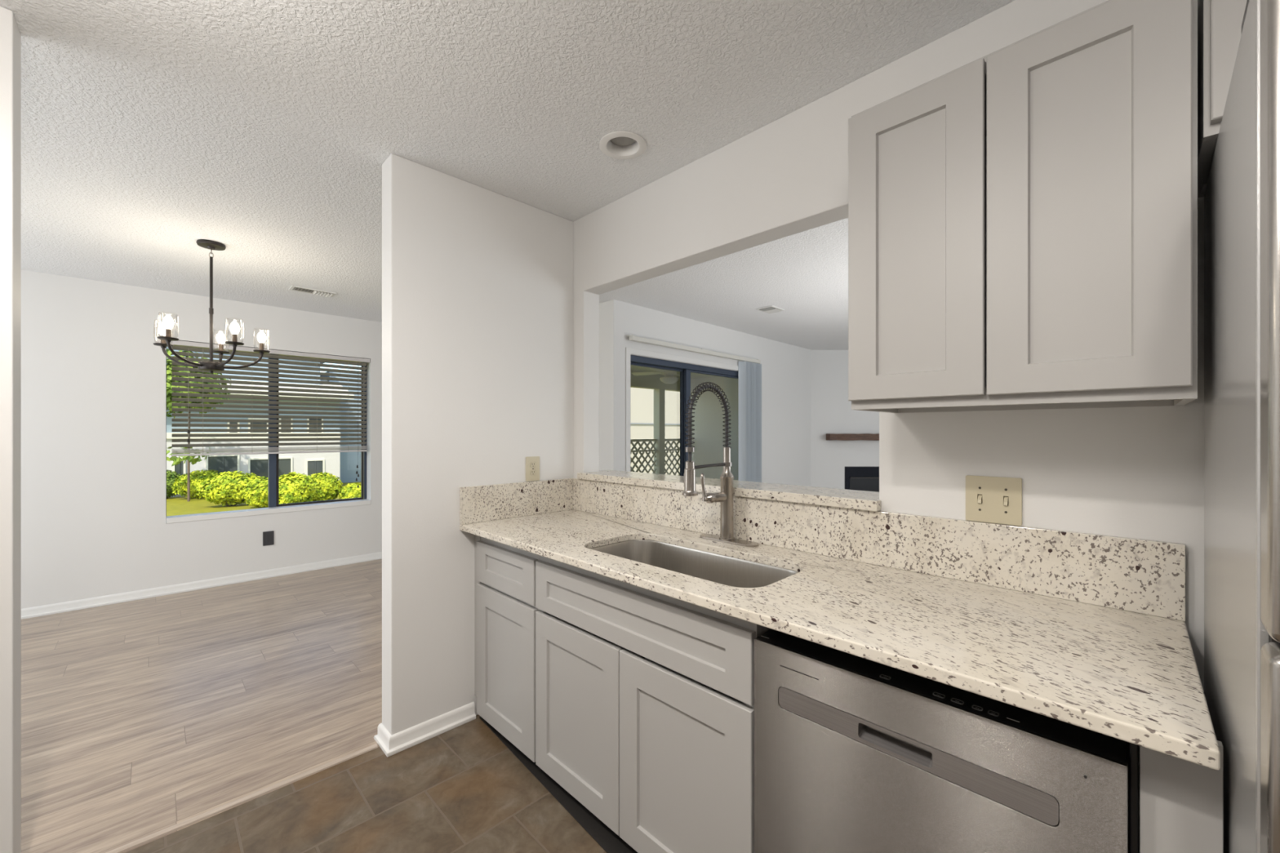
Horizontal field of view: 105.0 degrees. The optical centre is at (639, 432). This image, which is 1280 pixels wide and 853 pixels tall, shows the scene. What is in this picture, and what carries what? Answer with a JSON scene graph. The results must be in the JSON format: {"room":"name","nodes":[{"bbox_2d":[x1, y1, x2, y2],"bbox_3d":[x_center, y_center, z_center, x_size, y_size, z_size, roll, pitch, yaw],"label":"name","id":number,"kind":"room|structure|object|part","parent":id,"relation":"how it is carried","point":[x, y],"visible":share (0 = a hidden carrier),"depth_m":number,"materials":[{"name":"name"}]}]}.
{"room":"kitchen","nodes":[
{"label":"kitchen","id":0,"kind":"room"},
{"bbox_2d":[21,269,382,608],"bbox_3d":[-3.858,0.082,4.043,5.390,2.449,0.180,0,0,-45],"label":"wall","id":1,"kind":"structure","parent":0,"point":[94,524],"depth_m":3.79,"materials":[{"name":"white paint"}]},
{"bbox_2d":[21,551,382,619],"bbox_3d":[-3.786,1.272,3.971,5.390,0.070,0.024,0,0,-45],"label":"baseboard","id":2,"kind":"structure","parent":1,"relation":"attached to","point":[51,609],"depth_m":4.02,"materials":[{"name":"white paint"}]},
{"bbox_2d":[165,342,370,523],"bbox_3d":[-3.344,-0.010,4.544,1.505,1.491,0.178,0,0,-45],"label":"window","id":3,"kind":"structure","parent":1,"relation":"attached to","point":[273,506],"depth_m":4.55,"materials":[{"name":"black metal"}]},
{"bbox_3d":[-3.330,0.713,4.529,1.501,0.043,0.136,0,0,-45],"label":"sill","id":4,"kind":"part","parent":3,"relation":"part of","materials":[{"name":"white paint"}]},
{"bbox_3d":[-3.139,-0.010,4.841,0.734,1.419,0.026,0,0,-45],"label":"sash frame","id":5,"kind":"part","parent":3,"relation":"part of","materials":[{"name":"brown metal"}]},
{"bbox_2d":[262,530,274,546],"bbox_3d":[-3.346,0.954,4.420,0.080,0.126,0.007,0,0,-45],"label":"wall outlet","id":6,"kind":"object","parent":1,"relation":"attached to","point":[268,536],"visible":1,"depth_m":4.42,"materials":[{"name":"grey plastic"}]},
{"bbox_2d":[169,340,369,488],"bbox_3d":[-3.312,-0.097,4.513,1.495,1.310,0.075,0,0,-45],"label":"window blind","id":7,"kind":"object","parent":1,"relation":"attached to","point":[187,344],"visible":0.98,"depth_m":4.43,"materials":[{"name":"grey plastic"}]},
{"bbox_3d":[-3.315,0.185,4.519,1.442,0.018,0.052,0,0,-45],"label":"rail","id":8,"kind":"part","parent":7,"relation":"part of","materials":[{"name":"grey plastic"}]},
{"bbox_3d":[-2.839,-0.139,4.942,0.002,1.170,0.004,0,0,19],"label":"lift cord","id":9,"kind":"part","parent":7,"relation":"part of","materials":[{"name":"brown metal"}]},
{"bbox_2d":[0,6,573,852],"bbox_3d":[-1.891,0.082,1.219,4.200,2.449,0.120,0,0,-45],"label":"wall","id":10,"kind":"structure","parent":0,"point":[477,281],"depth_m":2.13,"materials":[{"name":"white paint"}]},
{"bbox_2d":[373,702,475,757],"bbox_3d":[-0.745,1.272,2.357,0.929,0.070,0.168,0,0,-45],"label":"baseboard","id":11,"kind":"structure","parent":10,"relation":"attached to","point":[394,744],"depth_m":2.08,"materials":[{"name":"white paint"}]},
{"bbox_2d":[479,716,637,852],"bbox_3d":[0.014,1.304,1.458,0.160,0.004,2.174,0,0,-45],"label":"trim","id":12,"kind":"structure","parent":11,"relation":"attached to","point":[610,842],"depth_m":1.70,"materials":[{"name":"black"}]},
{"bbox_2d":[459,478,573,524],"bbox_3d":[-0.585,0.329,2.417,0.616,0.167,0.019,0,0,-45],"label":"backsplash","id":13,"kind":"structure","parent":10,"relation":"attached to","point":[484,503],"depth_m":2.38,"materials":[{"name":"white stone"}]},
{"bbox_2d":[525,456,539,481],"bbox_3d":[-0.539,0.182,2.471,0.078,0.122,0.007,0,0,-45],"label":"wall outlet","id":14,"kind":"object","parent":10,"relation":"attached to","point":[532,463],"visible":1,"depth_m":2.47,"materials":[{"name":"beige plastic"}]},
{"bbox_2d":[530,462,535,467],"bbox_3d":[-0.539,0.163,2.471,0.032,0.026,0.006,0,0,-45],"label":"socket","id":15,"kind":"object","parent":14,"relation":"attached to","point":[532,464],"depth_m":2.47,"materials":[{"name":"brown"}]},
{"bbox_2d":[530,470,535,475],"bbox_3d":[-0.539,0.202,2.471,0.032,0.026,0.006,0,0,-45],"label":"socket","id":16,"kind":"object","parent":14,"relation":"attached to","point":[532,472],"depth_m":2.47,"materials":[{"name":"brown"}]},
{"bbox_2d":[21,559,606,852],"bbox_3d":[0.753,1.357,3.133,10.950,0.100,7.910,0,0,-45],"label":"floor","id":17,"kind":"structure","parent":0,"point":[141,718],"depth_m":2.06,"materials":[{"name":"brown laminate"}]},
{"bbox_2d":[106,743,377,852],"bbox_3d":[-1.428,1.302,1.720,0.927,0.010,0.026,0,0,-44],"label":"trim","id":18,"kind":"structure","parent":17,"relation":"on","point":[168,830],"depth_m":1.72,"materials":[{"name":"brown wood"}]},
{"bbox_2d":[475,534,539,762],"bbox_3d":[-0.381,0.871,2.261,0.580,0.860,0.527,0,0,-45],"label":"base cabinet","id":19,"kind":"object","parent":17,"relation":"on","point":[505,609],"visible":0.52,"depth_m":2.03,"materials":[{"name":"grey paint"}]},
{"bbox_3d":[-0.563,0.577,2.046,0.019,0.176,0.465,0,0,-45],"label":"drawer","id":20,"kind":"part","parent":19,"relation":"part of","materials":[{"name":"grey paint"}]},
{"bbox_2d":[459,509,1220,770],"bbox_3d":[0.195,0.426,1.645,0.637,0.027,2.216,0,0,-45],"label":"countertop","id":21,"kind":"structure","parent":19,"relation":"on","point":[1133,677],"depth_m":1.03,"materials":[{"name":"white stone"}]},
{"bbox_2d":[589,539,798,587],"bbox_3d":[0.147,0.549,1.658,0.377,0.217,0.778,0,0,-45],"label":"sink","id":22,"kind":"object","parent":21,"relation":"in","point":[717,568],"visible":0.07,"depth_m":1.82,"materials":[{"name":"silver metal"}]},
{"bbox_2d":[682,382,759,546],"bbox_3d":[0.257,0.114,1.784,0.278,0.597,0.254,0,0,-45],"label":"kitchen faucet","id":23,"kind":"object","parent":21,"relation":"on","point":[725,497],"visible":1,"depth_m":1.83,"materials":[{"name":"silver metal"}]},
{"bbox_3d":[0.236,0.202,1.811,0.025,0.104,0.022,0,0,-45],"label":"lever","id":24,"kind":"part","parent":23,"relation":"part of","materials":[{"name":"silver metal"}]},
{"bbox_3d":[0.258,0.122,1.793,0.212,0.016,0.013,0,0,-45],"label":"support arm","id":25,"kind":"part","parent":23,"relation":"part of","materials":[{"name":"silver metal"}]},
{"bbox_3d":[0.335,0.408,1.861,0.060,0.008,0.254,0,0,-45],"label":"deck plate","id":26,"kind":"part","parent":23,"relation":"part of","materials":[{"name":"silver metal"}]},
{"bbox_2d":[535,555,769,852],"bbox_3d":[0.142,0.871,1.734,0.580,0.860,0.955,0,0,-45],"label":"base cabinet","id":27,"kind":"object","parent":17,"relation":"on","point":[664,759],"visible":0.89,"depth_m":1.46,"materials":[{"name":"grey paint"}]},
{"bbox_3d":[-0.226,0.972,1.707,0.019,0.582,0.468,0,0,-45],"label":"door","id":28,"kind":"part","parent":27,"relation":"part of","materials":[{"name":"grey paint"}]},
{"bbox_3d":[0.109,0.972,1.369,0.019,0.582,0.476,0,0,-45],"label":"door","id":29,"kind":"part","parent":27,"relation":"part of","materials":[{"name":"grey paint"}]},
{"bbox_2d":[754,628,1138,852],"bbox_3d":[0.702,0.873,1.151,0.555,0.856,0.654,0,0,-45],"label":"dishwasher","id":30,"kind":"object","parent":17,"relation":"on","point":[853,753],"visible":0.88,"depth_m":0.94,"materials":[{"name":"silver metal"}]},
{"bbox_3d":[0.510,0.610,0.977,0.032,0.040,0.136,0,0,-45],"label":"pocket handle","id":31,"kind":"part","parent":30,"relation":"part of","materials":[{"name":"silver metal"}]},
{"bbox_3d":[0.505,0.613,0.972,0.019,0.048,0.497,0,0,-45],"label":"handle panel","id":32,"kind":"part","parent":30,"relation":"part of","materials":[{"name":"silver metal"}]},
{"bbox_2d":[1139,740,1223,852],"bbox_3d":[0.793,0.869,0.721,0.018,0.858,0.082,0,0,-45],"label":"filler panel","id":33,"kind":"object","parent":17,"relation":"on","point":[1181,802],"visible":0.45,"depth_m":0.72,"materials":[{"name":"grey paint"}]},
{"bbox_2d":[1204,0,1279,852],"bbox_3d":[1.171,0.396,0.388,0.861,1.820,0.910,0,0,-44],"label":"refrigerator","id":34,"kind":"object","parent":17,"relation":"on","point":[1242,197],"visible":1,"depth_m":0.57,"materials":[{"name":"grey metal"}]},
{"bbox_3d":[0.926,0.385,0.153,0.062,0.353,0.910,0,0,-44],"label":"drawer","id":35,"kind":"part","parent":34,"relation":"part of","materials":[{"name":"metal"}]},
{"bbox_3d":[0.768,-0.142,0.318,0.062,0.682,0.452,0,0,-44],"label":"door","id":36,"kind":"part","parent":34,"relation":"part of","materials":[{"name":"metal"}]},
{"bbox_2d":[0,0,1014,350],"bbox_3d":[0.753,-1.202,3.133,10.950,0.120,7.910,0,0,-45],"label":"ceiling","id":37,"kind":"structure","parent":0,"point":[264,131],"depth_m":1.78,"materials":[{"name":"white paint"}]},
{"bbox_2d":[153,239,270,373],"bbox_3d":[-2.578,-0.749,2.981,0.538,0.783,0.553,0,0,-45],"label":"chandelier","id":38,"kind":"object","parent":37,"relation":"hanging from","point":[164,329],"visible":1,"depth_m":2.93,"materials":[{"name":"brown metal"}]},
{"bbox_3d":[-2.829,-0.612,2.913,0.048,0.081,0.047,0,0,-45],"label":"bulb","id":39,"kind":"part","parent":38,"relation":"part of","materials":[{"name":"white glass"}]},
{"bbox_3d":[-2.615,-0.612,2.721,0.048,0.081,0.047,0,0,-45],"label":"bulb","id":40,"kind":"part","parent":38,"relation":"part of","materials":[{"name":"white glass"}]},
{"bbox_3d":[-2.737,-0.449,2.933,0.202,0.115,0.015,0,0,-12],"label":"arm","id":41,"kind":"part","parent":38,"relation":"part of","materials":[{"name":"brown metal"}]},
{"bbox_3d":[-2.605,-0.449,2.814,0.015,0.115,0.202,0,0,6],"label":"arm","id":42,"kind":"part","parent":38,"relation":"part of","materials":[{"name":"brown metal"}]},
{"bbox_3d":[-2.589,-0.738,2.964,0.021,0.645,0.021,0,0,-45],"label":"stem","id":43,"kind":"part","parent":38,"relation":"part of","materials":[{"name":"brown metal"}]},
{"bbox_3d":[-2.665,-0.449,3.095,0.015,0.115,0.202,0,0,-30],"label":"arm","id":44,"kind":"part","parent":38,"relation":"part of","materials":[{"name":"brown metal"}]},
{"bbox_3d":[-2.712,-0.612,3.176,0.048,0.081,0.047,0,0,-45],"label":"bulb","id":45,"kind":"part","parent":38,"relation":"part of","materials":[{"name":"white glass"}]},
{"bbox_3d":[-2.453,-0.449,2.903,0.085,0.115,0.192,0,0,-45],"label":"arm","id":46,"kind":"part","parent":38,"relation":"part of","materials":[{"name":"brown metal"}]},
{"bbox_3d":[-2.365,-0.612,2.865,0.048,0.081,0.047,0,0,-45],"label":"bulb","id":47,"kind":"part","parent":38,"relation":"part of","materials":[{"name":"white glass"}]},
{"bbox_3d":[-2.488,-0.449,3.076,0.015,0.115,0.202,0,0,42],"label":"arm","id":48,"kind":"part","parent":38,"relation":"part of","materials":[{"name":"brown metal"}]},
{"bbox_3d":[-2.425,-0.612,3.146,0.048,0.081,0.047,0,0,-45],"label":"bulb","id":49,"kind":"part","parent":38,"relation":"part of","materials":[{"name":"white glass"}]},
{"bbox_2d":[288,284,336,297],"bbox_3d":[-2.639,-1.134,3.958,0.300,0.018,0.150,0,0,-45],"label":"ceiling vent","id":50,"kind":"object","parent":37,"relation":"in","point":[310,291],"visible":1,"depth_m":3.96,"materials":[{"name":"white metal"}]},
{"bbox_2d":[599,130,646,159],"bbox_3d":[-0.068,-1.179,1.952,0.188,0.087,0.188,0,0,-45],"label":"recessed light","id":51,"kind":"object","parent":37,"relation":"in","point":[620,144],"visible":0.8,"depth_m":1.97,"materials":[{"name":"white paint"}]},
{"bbox_3d":[-0.068,-1.192,1.952,0.112,0.062,0.112,0,0,-45],"label":"flood bulb","id":52,"kind":"part","parent":51,"relation":"part of","materials":[{"name":"grey glass"}]},
{"bbox_2d":[755,305,784,313],"bbox_3d":[1.206,-1.134,4.542,0.220,0.018,0.170,0,0,-45],"label":"ceiling vent","id":53,"kind":"object","parent":37,"relation":"in","point":[769,309],"visible":1,"depth_m":4.51,"materials":[{"name":"white metal"}]},
{"bbox_2d":[599,302,602,471],"bbox_3d":[-1.125,0.132,5.187,0.100,2.549,2.350,0,0,-45],"label":"wall","id":54,"kind":"structure","parent":0,"point":[600,304],"depth_m":4.33,"materials":[{"name":"white paint"}]},
{"bbox_2d":[630,364,715,378],"bbox_3d":[0.586,-1.054,7.097,5.000,0.120,2.630,0,0,-45],"label":"ceiling","id":55,"kind":"structure","parent":0,"point":[695,375],"depth_m":8.14,"materials":[{"name":"beige paint"}]},
{"bbox_2d":[631,368,679,383],"bbox_3d":[0.397,-0.826,6.649,0.834,0.334,0.834,0,0,-20],"label":"ceiling fan","id":56,"kind":"object","parent":55,"relation":"hanging from","point":[668,378],"visible":0.64,"depth_m":6.58,"materials":[{"name":"beige"}]},
{"bbox_3d":[0.103,-0.819,6.787,0.450,0.034,0.129,0,0,25],"label":"blade","id":57,"kind":"part","parent":56,"relation":"part of","materials":[{"name":"beige"}]},
{"bbox_3d":[0.259,-0.819,6.355,0.129,0.034,0.450,0,0,25],"label":"blade","id":58,"kind":"part","parent":56,"relation":"part of","materials":[{"name":"beige"}]},
{"bbox_3d":[0.397,-0.829,6.649,0.200,0.120,0.200,0,0,-45],"label":"motor","id":59,"kind":"part","parent":56,"relation":"part of","materials":[{"name":"beige"}]},
{"bbox_3d":[0.397,-0.713,6.649,0.260,0.109,0.260,0,0,-45],"label":"lamp shade","id":60,"kind":"part","parent":56,"relation":"part of","materials":[{"name":"beige glass"}]},
{"bbox_2d":[602,299,810,486],"bbox_3d":[1.015,0.082,5.551,3.650,2.449,0.150,0,0,-45],"label":"wall","id":61,"kind":"structure","parent":0,"point":[785,367],"depth_m":5.39,"materials":[{"name":"white paint"}]},
{"bbox_2d":[625,346,737,471],"bbox_3d":[0.606,0.279,5.030,2.055,2.055,0.012,0,0,-45],"label":"trim","id":62,"kind":"structure","parent":61,"relation":"attached to","point":[628,350],"depth_m":4.33,"materials":[{"name":"white paint"}]},
{"bbox_2d":[630,355,737,475],"bbox_3d":[0.549,0.306,5.087,1.945,2.000,0.110,0,0,-45],"label":"door","id":63,"kind":"structure","parent":61,"relation":"in","point":[685,369],"depth_m":4.97,"materials":[{"name":"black metal"}]},
{"bbox_3d":[0.161,0.319,4.738,0.858,1.913,0.036,0,0,-45],"label":"fixed panel","id":64,"kind":"part","parent":63,"relation":"part of","materials":[{"name":"clear glass"}]},
{"bbox_3d":[0.549,0.306,5.087,1.945,2.000,0.110,0,0,-45],"label":"frame","id":65,"kind":"part","parent":63,"relation":"part of","materials":[{"name":"blue metal"}]},
{"bbox_3d":[0.844,0.319,5.350,1.094,1.913,0.036,0,0,-45],"label":"sliding panel","id":66,"kind":"part","parent":63,"relation":"part of","materials":[{"name":"clear glass"}]},
{"bbox_2d":[626,334,761,482],"bbox_3d":[0.653,0.197,5.021,2.080,2.100,0.090,0,0,-45],"label":"vertical blind","id":67,"kind":"object","parent":61,"relation":"attached to","point":[749,371],"visible":0.78,"depth_m":5.53,"materials":[{"name":"white plastic"}]},
{"bbox_2d":[690,376,737,480],"bbox_3d":[1.852,0.176,8.320,0.120,2.340,2.580,0,0,-45],"label":"wall","id":68,"kind":"structure","parent":0,"point":[708,447],"depth_m":8.77,"materials":[{"name":"beige paint"}]},
{"bbox_2d":[630,370,696,392],"bbox_3d":[-0.505,-0.869,7.628,4.200,0.250,0.140,0,0,-45],"label":"trim","id":69,"kind":"structure","parent":68,"relation":"attached to","point":[648,381],"depth_m":8.27,"materials":[{"name":"beige paint"}]},
{"bbox_2d":[810,350,879,488],"bbox_3d":[3.438,0.082,6.840,2.150,2.449,0.120,0,0,0],"label":"wall","id":70,"kind":"structure","parent":0,"point":[831,411],"depth_m":6.78,"materials":[{"name":"white paint"}]},
{"bbox_2d":[826,433,879,440],"bbox_3d":[3.408,0.062,6.707,1.680,0.095,0.144,0,0,0],"label":"mantel shelf","id":71,"kind":"object","parent":70,"relation":"attached to","point":[843,437],"visible":0.46,"depth_m":6.64,"materials":[{"name":"brown wood"}]},
{"bbox_2d":[844,466,879,492],"bbox_3d":[3.406,0.888,6.949,1.151,0.833,0.382,0,0,0],"label":"fireplace","id":72,"kind":"object","parent":70,"relation":"in","point":[858,478],"visible":0.23,"depth_m":6.78,"materials":[{"name":"black metal"}]},
{"bbox_3d":[3.151,0.918,6.785,0.505,0.567,0.004,0,0,0],"label":"glass door","id":73,"kind":"part","parent":72,"relation":"part of","materials":[{"name":"black glass"}]},
{"bbox_2d":[573,0,1204,852],"bbox_3d":[1.152,0.082,1.211,0.108,2.449,4.420,0,0,-45],"label":"wall","id":74,"kind":"structure","parent":0,"point":[1134,472],"depth_m":1.47,"materials":[{"name":"white paint"}]},
{"bbox_2d":[577,470,880,511],"bbox_3d":[0.292,0.227,2.126,0.250,0.033,1.570,0,0,-45],"label":"ledge","id":75,"kind":"object","parent":74,"relation":"attached to","point":[824,496],"visible":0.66,"depth_m":1.85,"materials":[{"name":"white stone"}]},
{"bbox_2d":[573,477,1185,621],"bbox_3d":[0.415,0.329,1.862,0.019,0.167,2.216,0,0,-45],"label":"backsplash","id":76,"kind":"structure","parent":74,"relation":"attached to","point":[1139,575],"depth_m":1.38,"materials":[{"name":"white stone"}]},
{"bbox_2d":[965,475,1022,525],"bbox_3d":[0.952,0.182,1.325,0.014,0.125,0.125,0,0,-45],"label":"switch plate","id":77,"kind":"object","parent":74,"relation":"attached to","point":[993,500],"visible":1,"depth_m":1.32,"materials":[{"name":"beige plastic"}]},
{"bbox_2d":[848,0,1197,413],"bbox_3d":[0.869,-0.442,1.175,0.343,0.765,0.598,0,0,-45],"label":"upper cabinet","id":78,"kind":"object","parent":74,"relation":"attached to","point":[1087,120],"visible":1,"depth_m":1.00,"materials":[{"name":"grey paint"}]},
{"bbox_3d":[0.646,-0.446,1.170,0.019,0.728,0.291,0,0,-45],"label":"door","id":79,"kind":"part","parent":78,"relation":"part of","materials":[{"name":"grey paint"}]},
{"bbox_3d":[0.856,-0.446,0.958,0.019,0.729,0.295,0,0,-45],"label":"door","id":80,"kind":"part","parent":78,"relation":"part of","materials":[{"name":"grey paint"}]},
{"bbox_2d":[1197,0,1247,197],"bbox_3d":[1.408,-0.668,0.632,0.343,0.313,0.918,0,0,-45],"label":"upper cabinet","id":81,"kind":"object","parent":74,"relation":"attached to","point":[1220,22],"visible":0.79,"depth_m":0.84,"materials":[{"name":"grey paint"}]},
{"bbox_3d":[1.134,-0.670,0.679,0.019,0.280,0.450,0,0,-45],"label":"door","id":82,"kind":"part","parent":81,"relation":"part of","materials":[{"name":"grey paint"}]},
{"bbox_3d":[0.607,1.397,7.076,5.000,0.100,2.590,0,0,-45],"label":"floor","id":83,"kind":"structure","parent":0,"visible":0},
{"bbox_2d":[653,389,665,474],"bbox_3d":[0.332,0.302,8.459,0.140,2.089,0.140,0,0,-45],"label":"patio post","id":84,"kind":"object","parent":83,"relation":"on","point":[659,394],"visible":0.53,"depth_m":8.40,"materials":[{"name":"beige paint"}]},
{"bbox_2d":[630,439,657,473],"bbox_3d":[-0.221,0.659,7.910,1.410,1.095,0.050,0,0,-45],"label":"lattice railing","id":85,"kind":"object","parent":84,"relation":"attached to","point":[643,450],"visible":0.32,"depth_m":8.17,"materials":[{"name":"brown wood"}]},
{"bbox_3d":[-0.221,0.744,7.910,1.410,0.870,0.018,0,0,-45],"label":"lattice panel","id":86,"kind":"part","parent":85,"relation":"part of","materials":[{"name":"beige paint"}]},
{"bbox_3d":[-0.221,0.222,7.910,1.410,0.164,0.018,0,0,-45],"label":"lattice panel","id":87,"kind":"part","parent":85,"relation":"part of","materials":[{"name":"beige paint"}]},
{"bbox_3d":[-0.221,0.132,7.910,1.410,0.040,0.050,0,0,-45],"label":"rail","id":88,"kind":"part","parent":85,"relation":"part of","materials":[{"name":"beige paint"}]},
{"bbox_3d":[-0.221,0.306,7.910,1.410,0.030,0.050,0,0,-45],"label":"rail","id":89,"kind":"part","parent":85,"relation":"part of","materials":[{"name":"beige paint"}]},
{"bbox_2d":[665,438,693,475],"bbox_3d":[0.681,0.659,8.806,0.834,1.095,0.050,0,0,-45],"label":"lattice railing","id":90,"kind":"object","parent":84,"relation":"attached to","point":[673,440],"visible":0.27,"depth_m":8.70,"materials":[{"name":"brown wood"}]},
{"bbox_3d":[0.681,0.306,8.806,0.834,0.030,0.050,0,0,-45],"label":"rail","id":91,"kind":"part","parent":90,"relation":"part of","materials":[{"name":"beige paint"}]},
{"bbox_3d":[0.681,0.744,8.806,0.834,0.870,0.018,0,0,-45],"label":"lattice panel","id":92,"kind":"part","parent":90,"relation":"part of","materials":[{"name":"beige paint"}]},
{"bbox_3d":[0.681,0.222,8.806,0.834,0.164,0.018,0,0,-45],"label":"lattice panel","id":93,"kind":"part","parent":90,"relation":"part of","materials":[{"name":"beige paint"}]},
{"bbox_3d":[0.681,0.132,8.806,0.834,0.040,0.050,0,0,-45],"label":"rail","id":94,"kind":"part","parent":90,"relation":"part of","materials":[{"name":"beige paint"}]},
{"label":"outside","id":95,"kind":"structure","parent":0,"visible":0},
{"bbox_2d":[166,481,360,515],"bbox_3d":[-21.907,2.700,18.675,60.000,1.507,46.000,0,0,-45],"label":"lawn","id":96,"kind":"structure","parent":95,"point":[175,506],"depth_m":16.46,"materials":[{"name":"green plant"}]},
{"bbox_2d":[166,469,182,498],"bbox_3d":[-18.969,2.093,19.537,1.253,1.242,1.283,0,0,-45],"label":"bush","id":97,"kind":"object","parent":96,"relation":"on","point":[171,476],"visible":0.29,"depth_m":19.43,"materials":[{"name":"green plant"}]},
{"bbox_2d":[171,469,220,498],"bbox_3d":[-17.323,2.064,19.462,1.831,1.238,1.824,0,0,-45],"label":"bush","id":98,"kind":"object","parent":96,"relation":"on","point":[196,477],"visible":0.46,"depth_m":18.88,"materials":[{"name":"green plant"}]},
{"bbox_2d":[166,348,231,501],"bbox_3d":[-16.814,-0.239,18.069,2.774,5.838,3.407,0,0,-45],"label":"tree","id":99,"kind":"object","parent":96,"relation":"on","point":[190,459],"visible":0.2,"depth_m":17.64,"materials":[{"name":"green plant"}]},
{"bbox_2d":[194,470,257,506],"bbox_3d":[-13.847,1.919,16.610,1.826,1.259,1.821,0,0,-2],"label":"bush","id":100,"kind":"object","parent":96,"relation":"on","point":[226,489],"visible":0.8,"depth_m":16.09,"materials":[{"name":"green plant"}]},
{"bbox_3d":[-13.840,2.296,16.649,0.730,0.505,0.733,0,0,-45],"label":"stem","id":101,"kind":"part","parent":100,"relation":"part of","materials":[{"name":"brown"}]},
{"bbox_2d":[241,475,267,507],"bbox_3d":[-12.060,1.929,15.673,1.009,1.110,1.020,0,0,0],"label":"bush","id":102,"kind":"object","parent":96,"relation":"on","point":[255,491],"visible":0.65,"depth_m":15.33,"materials":[{"name":"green plant"}]},
{"bbox_2d":[166,346,360,497],"bbox_3d":[-20.446,-1.716,25.059,35.071,10.195,9.900,0,0,-45],"label":"apartment building","id":103,"kind":"structure","parent":96,"relation":"on","point":[343,465],"depth_m":23.02,"materials":[{"name":"grey paint"}]},
{"bbox_3d":[-19.252,1.531,20.499,0.264,0.878,0.047,0,0,-45],"label":"pane","id":104,"kind":"part","parent":103,"relation":"part of","materials":[{"name":"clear glass"}]},
{"bbox_3d":[-18.257,1.569,21.487,0.982,1.059,0.047,0,0,-45],"label":"pane","id":105,"kind":"part","parent":103,"relation":"part of","materials":[{"name":"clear glass"}]},
{"bbox_3d":[-17.992,-0.179,21.723,0.274,0.652,0.047,0,0,-45],"label":"pane","id":106,"kind":"part","parent":103,"relation":"part of","materials":[{"name":"clear glass"}]},
{"bbox_3d":[-22.519,0.132,17.213,21.071,0.250,0.069,0,0,-45],"label":"band trim","id":107,"kind":"part","parent":103,"relation":"part of","materials":[{"name":"beige"}]},
{"bbox_3d":[-17.365,-0.186,22.345,0.604,0.794,0.047,0,0,-45],"label":"pane","id":108,"kind":"part","parent":103,"relation":"part of","materials":[{"name":"clear glass"}]},
{"bbox_3d":[-17.056,1.714,22.681,1.516,0.967,0.047,0,0,-45],"label":"pane","id":109,"kind":"part","parent":103,"relation":"part of","materials":[{"name":"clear glass"}]},
{"bbox_3d":[-16.641,-0.285,23.065,0.386,0.756,0.047,0,0,-45],"label":"pane","id":110,"kind":"part","parent":103,"relation":"part of","materials":[{"name":"clear glass"}]},
{"bbox_3d":[-15.821,1.832,23.907,0.636,0.908,0.047,0,0,-45],"label":"pane","id":111,"kind":"part","parent":103,"relation":"part of","materials":[{"name":"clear glass"}]},
{"bbox_3d":[-15.807,-0.328,23.892,0.525,0.720,0.047,0,0,-45],"label":"pane","id":112,"kind":"part","parent":103,"relation":"part of","materials":[{"name":"clear glass"}]},
{"bbox_2d":[279,471,317,504],"bbox_3d":[-10.561,1.818,14.977,1.194,1.240,1.166,0,0,27],"label":"bush","id":113,"kind":"object","parent":96,"relation":"on","point":[294,487],"visible":0.7,"depth_m":14.69,"materials":[{"name":"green plant"}]},
{"bbox_2d":[311,471,342,501],"bbox_3d":[-10.661,1.897,16.450,1.160,1.150,1.177,0,0,-45],"label":"bush","id":114,"kind":"object","parent":96,"relation":"on","point":[327,486],"visible":0.62,"depth_m":16.18,"materials":[{"name":"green plant"}]},
{"bbox_2d":[337,482,360,498],"bbox_3d":[-9.607,2.065,16.458,0.874,0.768,0.854,0,0,-45],"label":"bush","id":115,"kind":"object","parent":96,"relation":"on","point":[350,491],"visible":0.57,"depth_m":16.17,"materials":[{"name":"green plant"}]},
{"bbox_2d":[630,386,679,475],"bbox_3d":[1.047,-0.694,26.287,24.700,7.000,8.450,0,0,-45],"label":"house","id":116,"kind":"structure","parent":96,"relation":"on","point":[642,400],"depth_m":19.74,"materials":[{"name":"beige"}]}
]}

